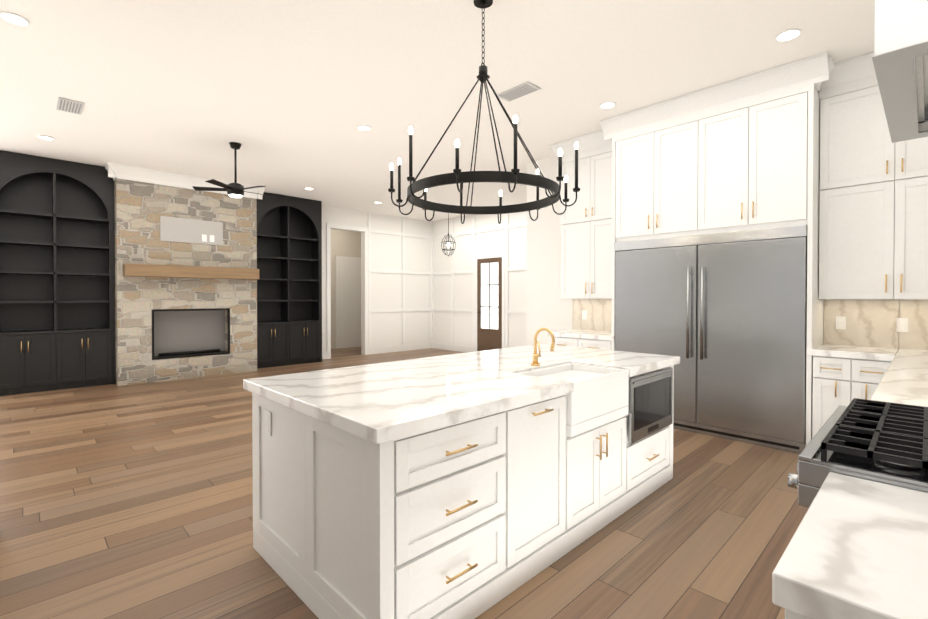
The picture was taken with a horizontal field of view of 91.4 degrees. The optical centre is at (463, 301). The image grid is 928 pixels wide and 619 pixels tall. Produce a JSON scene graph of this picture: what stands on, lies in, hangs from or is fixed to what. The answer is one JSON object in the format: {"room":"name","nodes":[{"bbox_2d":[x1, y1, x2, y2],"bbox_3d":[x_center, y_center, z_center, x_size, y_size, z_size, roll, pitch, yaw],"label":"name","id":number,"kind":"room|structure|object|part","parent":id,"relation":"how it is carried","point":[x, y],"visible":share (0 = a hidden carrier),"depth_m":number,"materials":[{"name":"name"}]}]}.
{"room":"kitchen","nodes":[
{"label":"kitchen","id":0,"kind":"room"},
{"bbox_2d":[331,229,360,348],"bbox_3d":[-3.535,-0.446,11.854,2.625,3.370,0.100,-1,1,-44],"label":"wall","id":1,"kind":"structure","parent":0,"point":[345,243],"depth_m":11.93,"materials":[{"name":"paint"}]},
{"bbox_2d":[336,256,360,348],"bbox_3d":[-2.997,0.013,12.244,0.990,2.445,0.094,-1,1,-44],"label":"door leaf","id":2,"kind":"structure","parent":1,"relation":"in","point":[348,302],"depth_m":12.16,"materials":[{"name":"paint"}]},
{"bbox_2d":[322,205,429,354],"bbox_3d":[-5.123,-0.408,8.036,12.066,3.370,0.150,-1,1,-44],"label":"wall","id":3,"kind":"structure","parent":0,"point":[386,254],"depth_m":11.15,"materials":[{"name":"white paint"}]},
{"bbox_2d":[322,212,431,358],"bbox_3d":[-5.110,-0.405,7.923,11.926,3.367,0.025,-1,1,-44],"label":"trim","id":4,"kind":"structure","parent":3,"relation":"attached to","point":[369,349],"depth_m":10.75,"materials":[{"name":"paint"}]},
{"bbox_2d":[0,347,808,618],"bbox_3d":[-2.232,1.357,5.088,12.066,0.100,11.635,-1,1,-44],"label":"floor","id":5,"kind":"structure","parent":0,"point":[133,501],"depth_m":2.72,"materials":[{"name":"brown wood"}]},
{"bbox_2d":[0,150,115,395],"bbox_3d":[-6.066,-0.391,6.707,1.380,3.364,0.432,-1,1,-44],"label":"bookcase","id":6,"kind":"object","parent":5,"relation":"on","point":[57,277],"visible":0.94,"depth_m":6.74,"materials":[{"name":"black wood"}]},
{"bbox_2d":[105,162,264,385],"bbox_3d":[-4.696,-0.405,7.773,2.294,3.370,0.817,-1,1,-44],"label":"fireplace","id":7,"kind":"object","parent":5,"relation":"on","point":[186,274],"visible":0.98,"depth_m":7.55,"materials":[{"name":"stone"}]},
{"bbox_3d":[-4.733,-1.992,7.795,2.294,0.197,0.712,-1,1,-44],"label":"crown","id":8,"kind":"part","parent":7,"relation":"part of","materials":[{"name":"paint"}]},
{"bbox_2d":[256,192,321,367],"bbox_3d":[-3.596,-0.416,9.115,1.380,3.364,0.432,-1,1,-44],"label":"bookcase","id":9,"kind":"object","parent":5,"relation":"on","point":[289,281],"visible":0.94,"depth_m":9.16,"materials":[{"name":"black wood"}]},
{"bbox_2d":[252,364,675,618],"bbox_3d":[0.223,0.898,2.906,2.597,0.862,1.254,-1,1,-44],"label":"kitchen island","id":10,"kind":"object","parent":5,"relation":"on","point":[471,485],"depth_m":2.00,"materials":[{"name":"white wood"}]},
{"bbox_2d":[243,344,678,447],"bbox_3d":[0.212,0.440,2.914,2.668,0.053,1.290,-1,1,-44],"label":"island countertop","id":11,"kind":"structure","parent":10,"relation":"on","point":[372,403],"depth_m":2.27,"materials":[{"name":"white stone"}]},
{"bbox_2d":[531,328,554,365],"bbox_3d":[0.520,0.289,2.924,0.101,0.249,0.185,-1,1,-44],"label":"faucet","id":12,"kind":"object","parent":11,"relation":"on","point":[535,356],"depth_m":2.93,"materials":[{"name":"gold metal"}]},
{"bbox_2d":[518,363,628,436],"bbox_3d":[0.654,0.569,2.759,0.651,0.283,0.420,-1,1,-44],"label":"farmhouse sink","id":13,"kind":"object","parent":11,"relation":"in","point":[598,398],"depth_m":2.66,"materials":[{"name":"ceramic"}]},
{"bbox_3d":[1.291,0.692,3.093,0.665,0.410,0.027,-1,1,-44],"label":"microwave drawer","id":14,"kind":"part","parent":10,"relation":"part of","materials":[{"name":"silver metal"}]},
{"bbox_2d":[548,336,614,350],"bbox_3d":[1.608,0.870,5.716,0.632,0.862,0.870,-1,1,-44],"label":"base cabinet","id":15,"kind":"object","parent":5,"relation":"on","point":[559,340],"depth_m":5.44,"materials":[{"name":"white wood"}]},
{"bbox_2d":[546,328,614,339],"bbox_3d":[1.606,0.412,5.702,0.647,0.054,0.939,-1,1,-44],"label":"countertop","id":16,"kind":"structure","parent":15,"relation":"on","point":[575,333],"depth_m":5.53,"materials":[{"name":"white stone"}]},
{"bbox_2d":[615,225,806,453],"bbox_3d":[2.525,0.321,4.710,0.715,1.980,1.752,-1,1,-44],"label":"refrigerator","id":17,"kind":"object","parent":5,"relation":"on","point":[722,316],"visible":0.92,"depth_m":4.31,"materials":[{"name":"silver metal"}]},
{"bbox_2d":[810,356,865,440],"bbox_3d":[3.308,0.888,3.971,0.632,0.862,0.318,-1,1,-44],"label":"base cabinet","id":18,"kind":"object","parent":5,"relation":"on","point":[834,382],"depth_m":3.78,"materials":[{"name":"white wood"}]},
{"bbox_2d":[806,344,897,359],"bbox_3d":[3.357,0.430,3.906,0.647,0.054,0.550,-1,1,-44],"label":"countertop","id":19,"kind":"structure","parent":18,"relation":"on","point":[843,351],"depth_m":3.77,"materials":[{"name":"white stone"}]},
{"bbox_2d":[772,300,927,618],"bbox_3d":[2.330,0.668,2.139,4.588,1.337,0.747,-1,1,-44],"label":"countertop","id":20,"kind":"structure","parent":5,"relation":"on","point":[856,548],"depth_m":0.96,"materials":[{"name":"white stone"}]},
{"bbox_3d":[1.390,0.455,1.259,0.800,0.172,0.690,-1,1,-44],"label":"rangetop cooktop","id":21,"kind":"part","parent":20,"relation":"part of","materials":[{"name":"black metal"}]},
{"bbox_2d":[862,360,891,399],"bbox_3d":[3.441,0.889,3.836,0.632,0.862,0.317,-1,1,-44],"label":"base cabinet","id":22,"kind":"object","parent":5,"relation":"on","point":[872,375],"depth_m":3.59,"materials":[{"name":"white wood"}]},
{"bbox_2d":[0,0,874,221],"bbox_3d":[-2.232,-2.113,5.053,12.066,0.100,11.635,-1,1,-44],"label":"ceiling","id":23,"kind":"structure","parent":0,"point":[290,96],"depth_m":4.11,"materials":[{"name":"paint"}]},
{"bbox_2d":[0,11,29,25],"bbox_3d":[-3.241,-2.039,3.263,0.164,0.016,0.164,-1,1,-44],"label":"recessed light","id":24,"kind":"object","parent":23,"relation":"in","point":[14,18],"visible":1,"depth_m":3.26,"materials":[{"name":"paint"}]},
{"bbox_2d":[37,135,54,139],"bbox_3d":[-5.261,-2.063,5.693,0.164,0.016,0.164,-1,1,-44],"label":"recessed light","id":25,"kind":"object","parent":23,"relation":"in","point":[44,137],"visible":1,"depth_m":5.68,"materials":[{"name":"paint"}]},
{"bbox_2d":[56,97,83,114],"bbox_3d":[-4.135,-2.051,4.752,0.200,0.011,0.400,-1,1,-44],"label":"ceiling vent","id":26,"kind":"object","parent":23,"relation":"in","point":[70,106],"visible":1,"depth_m":4.74,"materials":[{"name":"white metal"}]},
{"bbox_2d":[192,142,274,198],"bbox_3d":[-2.981,-1.723,5.962,0.947,0.692,0.984,-1,1,-44],"label":"ceiling fan","id":27,"kind":"object","parent":23,"relation":"hanging from","point":[235,189],"visible":1,"depth_m":5.88,"materials":[{"name":"black metal"}]},
{"bbox_2d":[357,125,370,130],"bbox_3d":[-1.185,-2.060,5.365,0.164,0.016,0.164,-1,1,-44],"label":"recessed light","id":28,"kind":"object","parent":23,"relation":"in","point":[363,127],"visible":1,"depth_m":5.36,"materials":[{"name":"paint"}]},
{"bbox_2d":[441,213,455,255],"bbox_3d":[-0.347,-1.562,10.098,0.332,1.097,0.332,-1,1,-44],"label":"pendant lantern","id":29,"kind":"object","parent":23,"relation":"hanging from","point":[448,244],"visible":0.9,"depth_m":10.09,"materials":[{"name":"black metal"}]},
{"bbox_2d":[388,0,579,223],"bbox_3d":[0.129,-1.326,3.050,1.272,1.427,1.272,-1,1,-44],"label":"chandelier","id":30,"kind":"object","parent":23,"relation":"hanging from","point":[514,176],"visible":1,"depth_m":2.90,"materials":[{"name":"black metal"}]},
{"bbox_2d":[497,82,540,101],"bbox_3d":[0.529,-2.048,4.424,0.200,0.011,0.400,-1,1,-44],"label":"ceiling vent","id":31,"kind":"object","parent":23,"relation":"in","point":[519,91],"visible":0.92,"depth_m":4.40,"materials":[{"name":"white metal"}]},
{"bbox_2d":[599,102,615,108],"bbox_3d":[1.501,-2.054,4.730,0.164,0.016,0.164,-1,1,-44],"label":"recessed light","id":32,"kind":"object","parent":23,"relation":"in","point":[606,105],"visible":0.96,"depth_m":4.73,"materials":[{"name":"paint"}]},
{"bbox_2d":[775,28,800,41],"bbox_3d":[2.482,-2.041,3.466,0.164,0.016,0.164,-1,1,-44],"label":"recessed light","id":33,"kind":"object","parent":23,"relation":"in","point":[787,35],"visible":0.94,"depth_m":3.46,"materials":[{"name":"paint"}]},
{"bbox_2d":[434,211,526,347],"bbox_3d":[2.593,-0.414,8.656,0.150,3.370,10.035,-1,1,-44],"label":"wall","id":34,"kind":"structure","parent":0,"point":[489,242],"depth_m":11.06,"materials":[{"name":"white paint"}]},
{"bbox_2d":[432,213,526,351],"bbox_3d":[1.093,-0.427,10.066,0.025,3.367,5.616,-1,1,-44],"label":"trim","id":35,"kind":"structure","parent":34,"relation":"attached to","point":[452,309],"depth_m":11.01,"materials":[{"name":"paint"}]},
{"bbox_2d":[475,253,504,350],"bbox_3d":[0.581,0.074,10.557,0.079,2.355,0.950,-1,1,-44],"label":"back door","id":36,"kind":"structure","parent":34,"relation":"in","point":[489,301],"depth_m":10.56,"materials":[{"name":"paint"}]},
{"bbox_2d":[526,91,910,344],"bbox_3d":[2.646,-0.379,5.203,0.150,3.370,4.716,-1,1,-44],"label":"wall","id":37,"kind":"structure","parent":0,"point":[548,307],"depth_m":6.59,"materials":[{"name":"white paint"}]},
{"bbox_2d":[582,310,586,318],"bbox_3d":[1.629,0.177,6.105,0.007,0.120,0.074,-1,1,-44],"label":"electrical outlet","id":38,"kind":"object","parent":37,"relation":"attached to","point":[584,314],"visible":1,"depth_m":6.10,"materials":[{"name":"white plastic"}]},
{"bbox_2d":[561,144,616,299],"bbox_3d":[1.706,-0.955,5.793,0.357,1.829,0.870,-1,1,-44],"label":"upper cabinet","id":39,"kind":"object","parent":37,"relation":"attached to","point":[588,251],"depth_m":5.68,"materials":[{"name":"white wood"}]},
{"bbox_2d":[614,112,705,243],"bbox_3d":[2.267,-1.270,5.014,0.637,1.184,0.945,-1,1,-44],"label":"upper cabinet","id":40,"kind":"object","parent":37,"relation":"attached to","point":[660,169],"depth_m":4.76,"materials":[{"name":"white wood"}]},
{"bbox_2d":[706,84,817,235],"bbox_3d":[2.838,-1.264,4.428,0.637,1.184,0.945,-1,1,-44],"label":"upper cabinet","id":41,"kind":"object","parent":37,"relation":"attached to","point":[762,151],"depth_m":4.10,"materials":[{"name":"white wood"}]},
{"bbox_2d":[836,316,845,329],"bbox_3d":[3.492,0.196,4.193,0.007,0.120,0.074,-1,1,-44],"label":"electrical outlet","id":42,"kind":"object","parent":37,"relation":"attached to","point":[840,322],"visible":1,"depth_m":4.19,"materials":[{"name":"white plastic"}]},
{"bbox_2d":[814,76,927,299],"bbox_3d":[3.637,-0.935,3.813,0.357,1.829,0.977,-1,1,-44],"label":"upper cabinet","id":43,"kind":"object","parent":37,"relation":"attached to","point":[837,171],"depth_m":3.81,"materials":[{"name":"white wood"}]},
{"bbox_2d":[896,318,908,331],"bbox_3d":[3.779,0.199,3.900,0.007,0.120,0.074,-1,1,-44],"label":"electrical outlet","id":44,"kind":"object","parent":37,"relation":"attached to","point":[902,324],"visible":1,"depth_m":3.90,"materials":[{"name":"white plastic"}]},
{"bbox_3d":[1.723,-0.336,0.906,11.916,3.370,0.150,-1,1,-44],"label":"wall","id":45,"kind":"structure","parent":0,"visible":0},
{"bbox_2d":[872,0,927,142],"bbox_3d":[1.471,-1.300,1.158,0.848,1.441,0.571,-1,1,-44],"label":"range hood","id":46,"kind":"object","parent":45,"relation":"attached to","point":[900,60],"visible":1,"depth_m":1.12,"materials":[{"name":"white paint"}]}
]}

